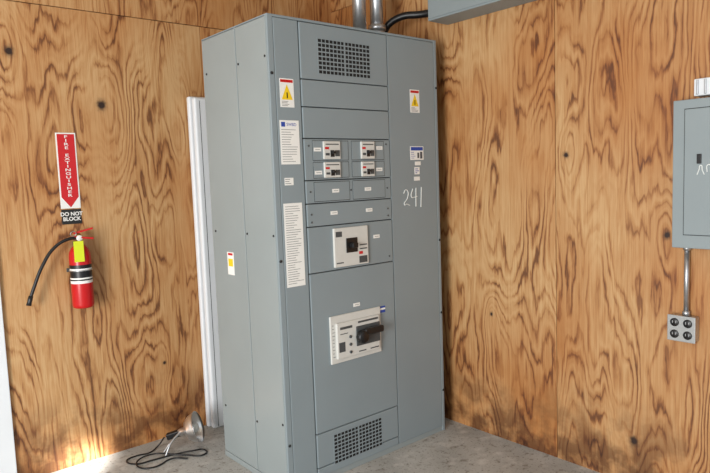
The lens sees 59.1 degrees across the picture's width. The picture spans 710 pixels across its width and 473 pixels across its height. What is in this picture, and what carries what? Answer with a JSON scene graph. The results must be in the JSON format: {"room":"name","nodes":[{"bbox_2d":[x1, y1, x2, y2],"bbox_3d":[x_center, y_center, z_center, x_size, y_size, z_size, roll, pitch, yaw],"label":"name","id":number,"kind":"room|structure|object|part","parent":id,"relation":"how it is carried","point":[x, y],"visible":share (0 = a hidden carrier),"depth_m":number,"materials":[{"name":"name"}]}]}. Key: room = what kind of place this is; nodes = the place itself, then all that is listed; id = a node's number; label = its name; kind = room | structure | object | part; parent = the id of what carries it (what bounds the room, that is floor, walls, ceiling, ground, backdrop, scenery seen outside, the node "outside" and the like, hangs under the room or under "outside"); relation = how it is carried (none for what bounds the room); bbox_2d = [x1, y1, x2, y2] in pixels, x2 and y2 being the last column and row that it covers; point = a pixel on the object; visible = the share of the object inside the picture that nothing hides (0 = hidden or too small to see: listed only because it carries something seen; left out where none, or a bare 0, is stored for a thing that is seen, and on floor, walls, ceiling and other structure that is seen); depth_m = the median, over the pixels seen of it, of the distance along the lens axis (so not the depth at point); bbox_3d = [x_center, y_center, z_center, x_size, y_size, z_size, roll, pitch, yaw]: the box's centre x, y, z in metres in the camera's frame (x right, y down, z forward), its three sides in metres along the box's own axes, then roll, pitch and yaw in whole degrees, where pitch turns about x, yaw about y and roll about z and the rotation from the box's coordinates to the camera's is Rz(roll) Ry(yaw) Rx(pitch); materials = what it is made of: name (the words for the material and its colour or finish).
{"room":"electrical room","nodes":[
{"label":"electrical room","id":0,"kind":"room"},
{"bbox_2d":[0,0,330,472],"bbox_3d":[-1.901,-0.196,3.140,4.768,3.000,0.104,-7,7,-40],"label":"wall","id":1,"kind":"structure","parent":0,"point":[124,371],"depth_m":3.51,"materials":[{"name":"brown wood"}]},
{"bbox_2d":[0,290,16,472],"bbox_3d":[-2.223,0.229,2.814,1.103,2.240,0.023,-7,7,-40],"label":"trim","id":2,"kind":"structure","parent":1,"relation":"attached to","point":[7,446],"depth_m":3.21,"materials":[{"name":"white paint"}]},
{"bbox_2d":[26,227,94,308],"bbox_3d":[-1.557,0.177,3.306,0.354,0.430,0.132,-7,7,-40],"label":"fire extinguisher","id":3,"kind":"object","parent":1,"relation":"attached to","point":[80,268],"visible":1,"depth_m":3.33,"materials":[{"name":"red paint"}]},
{"bbox_3d":[-1.456,-0.031,3.353,0.102,0.009,0.026,-19,13,-20],"label":"squeeze lever","id":4,"kind":"part","parent":3,"relation":"part of","materials":[{"name":"red paint"}]},
{"bbox_2d":[55,133,80,208],"bbox_3d":[-1.543,-0.353,3.368,0.102,0.405,0.004,-7,7,-40],"label":"fire extinguisher sign","id":5,"kind":"object","parent":1,"relation":"attached to","point":[66,152],"visible":1,"depth_m":3.37,"materials":[{"name":"red plastic"}]},
{"bbox_2d":[61,209,81,224],"bbox_3d":[-1.534,-0.107,3.392,0.113,0.080,0.004,-7,7,-40],"label":"block sign","id":6,"kind":"object","parent":1,"relation":"attached to","point":[70,216],"visible":1,"depth_m":3.39,"materials":[{"name":"black plastic"}]},
{"bbox_2d":[52,418,598,472],"bbox_3d":[-0.534,1.634,-0.256,7.368,0.100,7.220,-7,7,-40],"label":"floor","id":7,"kind":"structure","parent":0,"point":[458,448],"depth_m":3.43,"materials":[{"name":"concrete"}]},
{"bbox_2d":[126,411,207,468],"bbox_3d":[-1.059,1.137,3.541,0.453,0.211,0.242,-5,6,-29],"label":"work light","id":8,"kind":"object","parent":7,"relation":"on","point":[193,428],"visible":1,"depth_m":3.58,"materials":[{"name":"silver metal"}]},
{"bbox_3d":[-1.061,1.208,3.528,0.399,0.073,0.274,-7,7,-40],"label":"cord","id":9,"kind":"part","parent":8,"relation":"part of","materials":[{"name":"black plastic"}]},
{"bbox_3d":[-1.039,1.181,3.569,0.014,0.109,0.110,2,7,38],"label":"spring clamp arm","id":10,"kind":"part","parent":8,"relation":"part of","materials":[{"name":"metal"}]},
{"bbox_3d":[-1.050,1.151,3.641,0.090,0.034,0.034,-19,11,1],"label":"socket handle","id":11,"kind":"part","parent":8,"relation":"part of","materials":[{"name":"black plastic"}]},
{"bbox_3d":[-0.945,1.112,3.636,0.076,0.058,0.057,-3,5,-8],"label":"bulb","id":12,"kind":"part","parent":8,"relation":"part of","materials":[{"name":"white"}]},
{"bbox_2d":[187,96,223,427],"bbox_3d":[-0.674,0.148,4.068,0.732,2.050,0.087,-7,7,-40],"label":"fluorescent light fixture","id":13,"kind":"object","parent":7,"relation":"on","point":[196,111],"visible":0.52,"depth_m":3.83,"materials":[{"name":"paint"}]},
{"bbox_2d":[201,13,444,472],"bbox_3d":[-0.116,0.062,3.515,1.132,2.286,0.707,-7,7,-40],"label":"switchboard","id":14,"kind":"object","parent":7,"relation":"on","point":[322,137],"visible":1,"depth_m":3.20,"materials":[{"name":"grey metal"}]},
{"bbox_3d":[-0.352,0.124,2.950,0.031,2.286,0.014,-7,7,-40],"label":"corner post","id":15,"kind":"part","parent":14,"relation":"part of","materials":[{"name":"metal"}]},
{"bbox_2d":[317,37,370,79],"bbox_3d":[-0.051,-0.886,3.128,0.341,0.176,0.002,-7,7,-40],"label":"vent","id":16,"kind":"object","parent":14,"relation":"attached to","point":[338,58],"depth_m":3.12,"materials":[{"name":"black metal"}]},
{"bbox_3d":[-0.137,0.065,3.543,1.115,2.276,0.626,-7,7,-40],"label":"frame","id":17,"kind":"part","parent":14,"relation":"part of","materials":[{"name":"grey metal"}]},
{"bbox_3d":[-0.021,0.049,3.206,0.225,0.198,0.014,-7,7,-40],"label":"feeder breaker plate","id":18,"kind":"part","parent":14,"relation":"part of","materials":[{"name":"white plastic"}]},
{"bbox_3d":[-0.005,0.044,3.187,0.035,0.025,0.031,-7,7,-40],"label":"feeder breaker handle","id":19,"kind":"part","parent":14,"relation":"part of","materials":[{"name":"black plastic"}]},
{"bbox_3d":[0.006,0.512,3.260,0.342,0.246,0.012,-7,7,-40],"label":"breaker plate","id":20,"kind":"part","parent":14,"relation":"part of","materials":[{"name":"white plastic"}]},
{"bbox_2d":[333,416,382,464],"bbox_3d":[0.021,1.077,3.313,0.338,0.164,0.002,-7,7,-40],"label":"vent","id":21,"kind":"object","parent":14,"relation":"attached to","point":[357,440],"depth_m":3.31,"materials":[{"name":"black metal"}]},
{"bbox_2d":[352,0,365,28],"bbox_3d":[0.017,-1.454,3.549,0.096,0.713,0.096,-7,7,-40],"label":"conduit","id":22,"kind":"object","parent":14,"relation":"on","point":[358,6],"visible":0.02,"depth_m":3.54,"materials":[{"name":"metal"}]},
{"bbox_3d":[0.098,0.489,3.278,0.130,0.035,0.027,-7,7,-40],"label":"breaker handle","id":23,"kind":"part","parent":14,"relation":"part of","materials":[{"name":"black plastic"}]},
{"bbox_2d":[368,0,385,31],"bbox_3d":[0.120,-1.466,3.636,0.104,0.713,0.104,-7,7,-40],"label":"conduit","id":24,"kind":"object","parent":14,"relation":"on","point":[376,6],"visible":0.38,"depth_m":3.62,"materials":[{"name":"metal"}]},
{"bbox_2d":[385,9,427,32],"bbox_3d":[0.311,-1.217,3.676,0.363,0.200,0.054,0,6,23],"label":"conduit","id":25,"kind":"object","parent":14,"relation":"on","point":[424,13],"visible":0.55,"depth_m":3.66,"materials":[{"name":"black plastic"}]},
{"bbox_2d":[330,0,709,472],"bbox_3d":[1.276,-0.299,2.991,0.100,3.000,4.230,-7,7,-40],"label":"wall","id":26,"kind":"structure","parent":0,"point":[562,274],"depth_m":3.17,"materials":[{"name":"brown wood"}]},
{"bbox_2d":[428,0,535,24],"bbox_3d":[0.788,-1.305,3.216,0.173,0.205,0.980,-7,7,-40],"label":"box","id":27,"kind":"object","parent":26,"relation":"attached to","point":[447,12],"visible":1,"depth_m":3.40,"materials":[{"name":"paint"}]},
{"bbox_2d":[667,313,698,343],"bbox_3d":[1.446,0.402,2.757,0.064,0.115,0.118,-7,7,-40],"label":"electrical outlet","id":28,"kind":"object","parent":26,"relation":"attached to","point":[680,328],"visible":1,"depth_m":2.73,"materials":[{"name":"metal"}]},
{"bbox_2d":[670,329,678,337],"bbox_3d":[1.409,0.429,2.763,0.006,0.037,0.037,-7,7,-40],"label":"socket","id":29,"kind":"object","parent":28,"relation":"attached to","point":[674,333],"depth_m":2.76,"materials":[{"name":"black plastic"}]},
{"bbox_2d":[670,318,678,325],"bbox_3d":[1.407,0.377,2.758,0.006,0.037,0.037,-7,7,-40],"label":"socket","id":30,"kind":"object","parent":28,"relation":"attached to","point":[673,321],"depth_m":2.75,"materials":[{"name":"black plastic"}]},
{"bbox_2d":[683,331,691,339],"bbox_3d":[1.444,0.431,2.721,0.006,0.037,0.037,-7,7,-40],"label":"socket","id":31,"kind":"object","parent":28,"relation":"attached to","point":[687,335],"depth_m":2.72,"materials":[{"name":"black plastic"}]},
{"bbox_2d":[683,320,691,327],"bbox_3d":[1.442,0.380,2.716,0.006,0.037,0.037,-7,7,-40],"label":"socket","id":32,"kind":"object","parent":28,"relation":"attached to","point":[686,323],"depth_m":2.71,"materials":[{"name":"black plastic"}]},
{"bbox_2d":[682,248,690,315],"bbox_3d":[1.449,0.193,2.736,0.032,0.311,0.032,-7,7,-40],"label":"conduit","id":33,"kind":"object","parent":26,"relation":"attached to","point":[685,312],"visible":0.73,"depth_m":2.73,"materials":[{"name":"metal"}]},
{"bbox_2d":[672,97,709,249],"bbox_3d":[1.506,-0.258,2.562,0.106,0.622,0.365,-7,7,-40],"label":"breaker panel","id":34,"kind":"object","parent":26,"relation":"attached to","point":[691,117],"visible":1,"depth_m":2.61,"materials":[{"name":"paint"}]},
{"bbox_3d":[1.471,-0.262,2.532,0.006,0.524,0.268,-7,7,-40],"label":"door","id":35,"kind":"part","parent":34,"relation":"part of","materials":[{"name":"paint"}]},
{"bbox_2d":[694,77,709,96],"bbox_3d":[1.477,-0.618,2.570,0.076,0.070,0.140,-7,7,-40],"label":"junction box","id":36,"kind":"object","parent":26,"relation":"attached to","point":[702,85],"visible":1,"depth_m":2.58,"materials":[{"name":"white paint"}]}
]}

